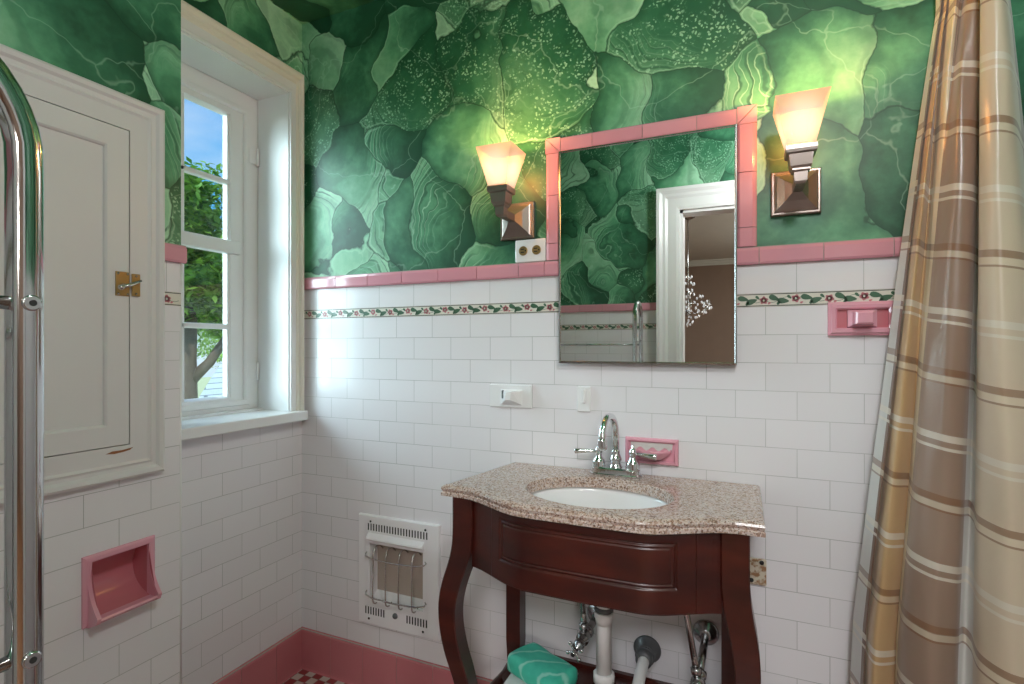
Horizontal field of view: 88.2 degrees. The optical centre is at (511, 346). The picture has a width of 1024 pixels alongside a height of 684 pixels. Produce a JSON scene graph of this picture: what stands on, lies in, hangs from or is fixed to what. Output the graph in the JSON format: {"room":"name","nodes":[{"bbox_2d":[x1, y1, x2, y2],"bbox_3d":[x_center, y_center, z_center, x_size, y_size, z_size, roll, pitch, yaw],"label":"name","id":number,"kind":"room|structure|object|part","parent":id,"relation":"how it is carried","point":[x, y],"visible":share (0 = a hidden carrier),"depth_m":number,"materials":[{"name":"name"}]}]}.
{"room":"bathroom","nodes":[
{"label":"bathroom","id":0,"kind":"room"},
{"bbox_2d":[0,0,180,683],"bbox_3d":[-1.238,-0.007,0.959,0.200,2.606,1.170,0,0,24],"label":"wall","id":1,"kind":"structure","parent":0,"point":[132,48],"depth_m":1.31,"materials":[{"name":"white tile"}]},
{"bbox_2d":[0,44,164,505],"bbox_3d":[-1.052,-0.149,1.090,0.038,0.956,0.673,0,0,24],"label":"upper cabinet","id":2,"kind":"object","parent":1,"relation":"attached to","point":[104,147],"visible":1,"depth_m":1.26,"materials":[{"name":"grey paint"}]},
{"bbox_3d":[-1.067,-0.149,1.097,0.004,0.674,0.389,0,0,24],"label":"panel","id":3,"kind":"part","parent":2,"relation":"part of","materials":[{"name":"grey paint"}]},
{"bbox_3d":[-1.063,-0.149,1.095,0.012,0.781,0.496,0,0,24],"label":"door","id":4,"kind":"part","parent":2,"relation":"part of","materials":[{"name":"grey paint"}]},
{"bbox_3d":[-0.948,-0.154,1.308,0.022,0.031,0.057,0,0,24],"label":"lever","id":5,"kind":"part","parent":2,"relation":"part of","materials":[{"name":"metal"}]},
{"bbox_2d":[81,535,161,629],"bbox_3d":[-0.981,0.578,1.315,0.106,0.168,0.166,0,0,24],"label":"toilet paper holder","id":6,"kind":"object","parent":1,"relation":"attached to","point":[116,581],"visible":0.97,"depth_m":1.33,"materials":[{"name":"pink ceramic"}]},
{"bbox_2d":[165,291,180,305],"bbox_3d":[-1.147,-0.131,0.919,0.004,0.037,1.169,0,0,24],"label":"trim","id":7,"kind":"structure","parent":1,"relation":"attached to","point":[171,298],"depth_m":1.43,"materials":[{"name":"beige ceramic"}]},
{"bbox_2d":[165,242,186,263],"bbox_3d":[-1.138,-0.255,0.920,0.014,0.050,1.178,0,0,24],"label":"trim","id":8,"kind":"structure","parent":1,"relation":"attached to","point":[176,253],"depth_m":1.43,"materials":[{"name":"pink tile"}]},
{"bbox_2d":[180,263,181,683],"bbox_3d":[-0.917,0.453,1.456,0.010,1.366,0.010,0,0,24],"label":"trim","id":9,"kind":"structure","parent":1,"relation":"attached to","point":[180,263],"depth_m":1.46,"materials":[{"name":"white paint"}]},
{"bbox_2d":[182,0,301,683],"bbox_3d":[-1.121,-0.007,1.768,0.190,2.606,0.906,0,0,24],"label":"wall","id":10,"kind":"structure","parent":0,"point":[242,490],"depth_m":1.89,"materials":[{"name":"white tile"}]},
{"bbox_2d":[181,0,307,440],"bbox_3d":[-1.070,-0.399,1.842,0.266,1.378,0.690,0,0,24],"label":"window","id":11,"kind":"structure","parent":10,"relation":"in","point":[261,246],"depth_m":2.08,"materials":[{"name":"white paint"}]},
{"bbox_3d":[-1.158,-0.352,1.888,0.039,1.214,0.448,0,0,24],"label":"sash","id":12,"kind":"part","parent":11,"relation":"part of","materials":[{"name":"white paint"}]},
{"bbox_3d":[-1.166,-0.358,1.891,0.052,1.288,0.606,0,0,24],"label":"frame","id":13,"kind":"part","parent":11,"relation":"part of","materials":[{"name":"white paint"}]},
{"bbox_3d":[-1.047,0.267,1.845,0.226,0.046,0.666,0,0,24],"label":"sill","id":14,"kind":"part","parent":11,"relation":"part of","materials":[{"name":"white paint"}]},
{"bbox_2d":[212,628,301,683],"bbox_3d":[-0.978,1.216,1.838,0.016,0.160,0.640,0,0,24],"label":"baseboard","id":15,"kind":"structure","parent":10,"relation":"attached to","point":[278,663],"depth_m":2.00,"materials":[{"name":"pink tile"}]},
{"bbox_2d":[282,669,346,683],"bbox_3d":[0.033,1.321,0.763,3.250,0.050,1.826,0,0,24],"label":"floor","id":16,"kind":"structure","parent":0,"point":[303,676],"depth_m":2.06,"materials":[{"name":"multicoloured tile"}]},
{"bbox_2d":[0,58,43,683],"bbox_3d":[-0.726,0.514,0.469,0.646,1.564,0.232,0,0,24],"label":"towel stand","id":17,"kind":"object","parent":16,"relation":"on","point":[22,301],"visible":1,"depth_m":0.43,"materials":[{"name":"grey metal"}]},
{"bbox_2d":[438,497,760,683],"bbox_3d":[0.224,0.854,1.433,0.810,0.884,0.418,0,0,24],"label":"vanity","id":18,"kind":"object","parent":16,"relation":"on","point":[696,573],"visible":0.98,"depth_m":1.23,"materials":[{"name":"brown wood"}]},
{"bbox_3d":[-0.144,0.854,1.475,0.103,0.884,0.075,0,0,24],"label":"leg","id":19,"kind":"part","parent":18,"relation":"part of","materials":[{"name":"brown wood"}]},
{"bbox_2d":[504,673,526,683],"bbox_3d":[0.078,0.980,1.537,0.185,0.012,0.190,0,0,24],"label":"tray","id":20,"kind":"object","parent":18,"relation":"on","point":[512,679],"visible":0.18,"depth_m":1.54,"materials":[{"name":"white fabric"}]},
{"bbox_2d":[507,642,577,683],"bbox_3d":[0.088,0.942,1.544,0.122,0.064,0.200,0,0,-43],"label":"folded towel","id":21,"kind":"object","parent":20,"relation":"on","point":[532,663],"visible":1,"depth_m":1.52,"materials":[{"name":"teal fabric"}]},
{"bbox_3d":[0.013,0.854,1.727,0.048,0.884,0.048,0,0,24],"label":"leg","id":22,"kind":"part","parent":18,"relation":"part of","materials":[{"name":"brown wood"}]},
{"bbox_2d":[501,654,671,683],"bbox_3d":[0.256,0.992,1.470,0.620,0.036,0.300,0,0,24],"label":"shelf","id":23,"kind":"object","parent":18,"relation":"attached to","point":[585,670],"depth_m":1.58,"materials":[{"name":"brown wood"}]},
{"bbox_3d":[0.170,0.507,1.260,0.508,0.182,0.058,0,0,24],"label":"drawer","id":24,"kind":"part","parent":18,"relation":"part of","materials":[{"name":"brown wood"}]},
{"bbox_2d":[441,462,765,537],"bbox_3d":[0.230,0.397,1.428,0.813,0.030,0.446,0,0,24],"label":"countertop","id":25,"kind":"structure","parent":18,"relation":"on","point":[693,506],"depth_m":1.33,"materials":[{"name":"stone"}]},
{"bbox_2d":[531,487,667,508],"bbox_3d":[0.226,0.480,1.399,0.434,0.135,0.326,0,0,24],"label":"sink basin","id":26,"kind":"object","parent":25,"relation":"in","point":[591,497],"visible":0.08,"depth_m":1.54,"materials":[{"name":"white ceramic"}]},
{"bbox_2d":[574,413,657,478],"bbox_3d":[0.303,0.286,1.562,0.201,0.191,0.159,0,0,-14],"label":"faucet","id":27,"kind":"object","parent":25,"relation":"on","point":[631,470],"visible":1,"depth_m":1.55,"materials":[{"name":"silver metal"}]},
{"bbox_3d":[0.226,0.316,1.603,0.074,0.017,0.018,0,0,10],"label":"lever","id":28,"kind":"part","parent":27,"relation":"part of","materials":[{"name":"silver metal"}]},
{"bbox_3d":[0.262,0.325,1.596,0.044,0.076,0.044,0,0,24],"label":"handle","id":29,"kind":"part","parent":27,"relation":"part of","materials":[{"name":"silver metal"}]},
{"bbox_3d":[0.282,0.277,1.531,0.040,0.171,0.143,0,0,31],"label":"spout","id":30,"kind":"part","parent":27,"relation":"part of","materials":[{"name":"silver metal"}]},
{"bbox_3d":[0.356,0.325,1.555,0.044,0.076,0.044,0,0,24],"label":"handle","id":31,"kind":"part","parent":27,"relation":"part of","materials":[{"name":"silver metal"}]},
{"bbox_3d":[0.386,0.316,1.534,0.074,0.017,0.018,0,0,38],"label":"lever","id":32,"kind":"part","parent":27,"relation":"part of","materials":[{"name":"silver metal"}]},
{"bbox_2d":[593,606,660,683],"bbox_3d":[0.327,0.763,1.489,0.296,0.436,0.124,0,0,-42],"label":"drain pipe","id":33,"kind":"object","parent":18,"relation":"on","point":[647,649],"visible":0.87,"depth_m":1.46,"materials":[{"name":"white plastic"}]},
{"bbox_2d":[594,606,612,614],"bbox_3d":[0.256,0.727,1.468,0.052,0.014,0.052,0,0,24],"label":"washer","id":34,"kind":"object","parent":33,"relation":"in","point":[597,610],"depth_m":1.45,"materials":[{"name":"grey metal"}]},
{"bbox_3d":[0.609,0.854,1.467,0.048,0.884,0.048,0,0,24],"label":"leg","id":35,"kind":"part","parent":18,"relation":"part of","materials":[{"name":"brown wood"}]},
{"bbox_3d":[0.515,0.854,1.191,0.082,0.884,0.068,0,0,24],"label":"leg","id":36,"kind":"part","parent":18,"relation":"part of","materials":[{"name":"brown wood"}]},
{"bbox_2d":[269,0,376,23],"bbox_3d":[0.033,-1.340,0.763,3.250,0.060,2.066,0,0,24],"label":"ceiling","id":37,"kind":"structure","parent":0,"point":[302,11],"depth_m":2.04,"materials":[{"name":"paper"}]},
{"bbox_2d":[302,0,1023,683],"bbox_3d":[0.421,-0.007,1.655,3.250,2.606,0.120,0,0,24],"label":"wall","id":38,"kind":"structure","parent":0,"point":[401,96],"depth_m":1.70,"materials":[{"name":"white tile"}]},
{"bbox_2d":[301,627,491,683],"bbox_3d":[0.468,1.216,1.561,2.889,0.160,0.016,0,0,24],"label":"baseboard","id":39,"kind":"structure","parent":38,"relation":"attached to","point":[337,658],"depth_m":2.01,"materials":[{"name":"pink tile"}]},
{"bbox_2d":[359,513,440,640],"bbox_3d":[-0.417,0.840,1.953,0.355,0.409,0.076,0,0,24],"label":"wall heater","id":40,"kind":"object","parent":38,"relation":"attached to","point":[400,559],"visible":1,"depth_m":1.96,"materials":[{"name":"white metal"}]},
{"bbox_2d":[366,532,423,550],"bbox_3d":[-0.428,0.716,1.942,0.247,0.036,0.033,0,0,24],"label":"hood","id":41,"kind":"object","parent":40,"relation":"attached to","point":[403,541],"depth_m":1.94,"materials":[{"name":"white metal"}]},
{"bbox_3d":[-0.410,0.846,1.988,0.259,0.235,0.006,0,0,24],"label":"radiant panel","id":42,"kind":"part","parent":40,"relation":"part of","materials":[{"name":"beige ceramic"}]},
{"bbox_2d":[476,141,534,240],"bbox_3d":[-0.018,-0.484,1.674,0.120,0.252,0.196,0,0,24],"label":"wall sconce","id":43,"kind":"object","parent":38,"relation":"attached to","point":[502,162],"visible":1,"depth_m":1.62,"materials":[{"name":"white glass"}]},
{"bbox_3d":[-0.033,-0.551,1.639,0.118,0.118,0.118,0,0,24],"label":"lamp shade","id":44,"kind":"part","parent":43,"relation":"part of","materials":[{"name":"white glass"}]},
{"bbox_3d":[-0.018,-0.425,1.673,0.026,0.041,0.100,0,0,24],"label":"arm","id":45,"kind":"part","parent":43,"relation":"part of","materials":[{"name":"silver metal"}]},
{"bbox_3d":[0.010,-0.418,1.739,0.120,0.120,0.056,0,0,24],"label":"plate","id":46,"kind":"part","parent":43,"relation":"part of","materials":[{"name":"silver metal"}]},
{"bbox_2d":[490,384,531,408],"bbox_3d":[-0.012,0.165,1.757,0.155,0.077,0.041,0,0,24],"label":"light switch","id":47,"kind":"object","parent":38,"relation":"attached to","point":[501,395],"visible":1,"depth_m":1.76,"materials":[{"name":"white ceramic"}]},
{"bbox_3d":[-0.009,0.168,1.753,0.086,0.056,0.035,0,0,24],"label":"post","id":48,"kind":"part","parent":47,"relation":"part of","materials":[{"name":"white ceramic"}]},
{"bbox_2d":[516,238,545,262],"bbox_3d":[0.060,-0.319,1.742,0.107,0.075,0.010,0,0,24],"label":"electrical outlet","id":49,"kind":"object","parent":38,"relation":"attached to","point":[529,250],"visible":1,"depth_m":1.74,"materials":[{"name":"white plastic"}]},
{"bbox_2d":[519,246,527,255],"bbox_3d":[0.037,-0.319,1.750,0.031,0.031,0.005,0,0,24],"label":"receptacle","id":50,"kind":"object","parent":49,"relation":"attached to","point":[523,250],"depth_m":1.75,"materials":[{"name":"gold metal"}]},
{"bbox_2d":[532,245,540,254],"bbox_3d":[0.080,-0.319,1.732,0.031,0.031,0.005,0,0,24],"label":"receptacle","id":51,"kind":"object","parent":49,"relation":"attached to","point":[536,249],"depth_m":1.73,"materials":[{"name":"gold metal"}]},
{"bbox_2d":[566,603,595,661],"bbox_3d":[0.225,0.697,1.574,0.073,0.404,0.193,0,0,30],"label":"shutoff valve","id":52,"kind":"object","parent":38,"relation":"attached to","point":[586,632],"visible":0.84,"depth_m":1.55,"materials":[{"name":"silver metal"}]},
{"bbox_3d":[0.179,0.870,1.509,0.057,0.058,0.027,0,0,24],"label":"cross handle","id":53,"kind":"part","parent":52,"relation":"part of","materials":[{"name":"silver metal"}]},
{"bbox_2d":[577,386,590,411],"bbox_3d":[0.226,0.165,1.669,0.044,0.080,0.014,0,0,24],"label":"light switch","id":54,"kind":"object","parent":38,"relation":"attached to","point":[583,393],"depth_m":1.67,"materials":[{"name":"white plastic"}]},
{"bbox_2d":[304,289,894,318],"bbox_3d":[0.472,-0.131,1.568,2.888,0.037,0.004,0,0,24],"label":"trim","id":55,"kind":"structure","parent":38,"relation":"attached to","point":[818,297],"depth_m":1.75,"materials":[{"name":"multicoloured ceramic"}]},
{"bbox_2d":[304,237,901,289],"bbox_3d":[0.468,-0.255,1.562,2.889,0.050,0.014,0,0,24],"label":"trim","id":56,"kind":"structure","parent":38,"relation":"attached to","point":[890,246],"depth_m":1.72,"materials":[{"name":"pink tile"}]},
{"bbox_2d":[559,124,736,364],"bbox_3d":[0.393,-0.285,1.586,0.521,0.671,0.028,0,0,24],"label":"mirror","id":57,"kind":"object","parent":38,"relation":"attached to","point":[648,226],"visible":1,"depth_m":1.56,"materials":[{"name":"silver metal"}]},
{"bbox_2d":[545,104,756,260],"bbox_3d":[0.396,-0.477,1.594,0.623,0.394,0.014,0,0,24],"label":"trim","id":58,"kind":"structure","parent":38,"relation":"attached to","point":[745,117],"depth_m":1.53,"materials":[{"name":"pink tile"}]},
{"bbox_2d":[625,436,678,465],"bbox_3d":[0.410,0.313,1.566,0.156,0.078,0.054,0,0,24],"label":"soap dish","id":59,"kind":"object","parent":38,"relation":"attached to","point":[667,450],"visible":0.73,"depth_m":1.57,"materials":[{"name":"pink ceramic"}]},
{"bbox_2d":[636,450,671,459],"bbox_3d":[0.409,0.319,1.564,0.120,0.031,0.050,0,0,24],"label":"bowl","id":60,"kind":"object","parent":59,"relation":"on","point":[662,454],"depth_m":1.56,"materials":[{"name":"pink ceramic"}]},
{"bbox_2d":[684,615,718,683],"bbox_3d":[0.495,0.724,1.450,0.107,0.460,0.211,0,0,31],"label":"shutoff valve","id":61,"kind":"object","parent":38,"relation":"attached to","point":[705,632],"visible":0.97,"depth_m":1.45,"materials":[{"name":"silver metal"}]},
{"bbox_2d":[750,557,765,585],"bbox_3d":[0.671,0.625,1.476,0.072,0.075,0.010,0,0,24],"label":"outlet plate","id":62,"kind":"object","parent":38,"relation":"attached to","point":[757,565],"visible":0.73,"depth_m":1.47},
{"bbox_2d":[771,86,830,217],"bbox_3d":[0.732,-0.484,1.348,0.120,0.252,0.196,0,0,24],"label":"wall sconce","id":63,"kind":"object","parent":38,"relation":"attached to","point":[798,116],"visible":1,"depth_m":1.29,"materials":[{"name":"white glass"}]},
{"bbox_3d":[0.760,-0.418,1.412,0.120,0.120,0.056,0,0,24],"label":"plate","id":64,"kind":"part","parent":63,"relation":"part of","materials":[{"name":"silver metal"}]},
{"bbox_3d":[0.731,-0.425,1.346,0.026,0.041,0.100,0,0,24],"label":"arm","id":65,"kind":"part","parent":63,"relation":"part of","materials":[{"name":"silver metal"}]},
{"bbox_3d":[0.717,-0.551,1.312,0.118,0.118,0.118,0,0,24],"label":"lamp shade","id":66,"kind":"part","parent":63,"relation":"part of","materials":[{"name":"white glass"}]},
{"bbox_2d":[828,301,893,335],"bbox_3d":[0.900,-0.074,1.351,0.153,0.088,0.056,0,0,24],"label":"toothbrush holder","id":67,"kind":"object","parent":38,"relation":"attached to","point":[860,318],"visible":0.87,"depth_m":1.36,"materials":[{"name":"pink ceramic"}]},
{"bbox_3d":[0.899,-0.074,1.349,0.066,0.046,0.052,0,0,24],"label":"post","id":68,"kind":"part","parent":67,"relation":"part of","materials":[{"name":"pink ceramic"}]},
{"bbox_3d":[0.697,-0.929,0.474,0.060,0.060,1.826,0,0,24],"label":"curtain rod","id":69,"kind":"object","parent":38,"relation":"attached to","visible":0},
{"bbox_2d":[850,0,1023,683],"bbox_3d":[0.955,0.141,1.174,0.258,2.110,0.397,0,0,-36],"label":"shower curtain","id":70,"kind":"object","parent":69,"relation":"hanging from","point":[939,599],"visible":1,"depth_m":1.14,"materials":[{"name":"beige fabric"}]},
{"label":"outside","id":71,"kind":"structure","parent":0,"visible":0},
{"bbox_2d":[197,377,211,397],"bbox_3d":[-27.288,4.396,28.250,67.400,0.200,90.000,0,0,24],"label":"lawn","id":72,"kind":"structure","parent":71,"point":[203,381],"depth_m":62.15,"materials":[{"name":"green plant"}]},
{"bbox_2d":[197,332,204,356],"bbox_3d":[-15.429,-0.329,19.709,8.044,9.293,6.652,0,0,24],"label":"leafy tree","id":73,"kind":"object","parent":72,"relation":"on","point":[200,344],"visible":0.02,"depth_m":19.71,"materials":[{"name":"green plant"}]},
{"bbox_2d":[184,156,222,398],"bbox_3d":[-6.879,-0.008,12.830,6.195,8.638,5.293,0,0,24],"label":"leafy tree","id":74,"kind":"object","parent":72,"relation":"on","point":[203,270],"visible":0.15,"depth_m":11.80,"materials":[{"name":"green plant"}]},
{"bbox_2d":[197,329,222,368],"bbox_3d":[-13.219,-0.233,29.325,10.327,9.102,8.631,0,0,7],"label":"leafy tree","id":75,"kind":"object","parent":72,"relation":"on","point":[205,340],"visible":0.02,"depth_m":28.80,"materials":[{"name":"green plant"}]},
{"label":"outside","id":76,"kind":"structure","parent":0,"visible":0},
{"bbox_2d":[199,360,222,397],"bbox_3d":[-2.175,0.301,4.310,0.613,0.644,2.510,0,0,-17],"label":"porch roof","id":77,"kind":"structure","parent":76,"point":[214,387],"depth_m":3.97,"materials":[{"name":"grey"}]}
]}

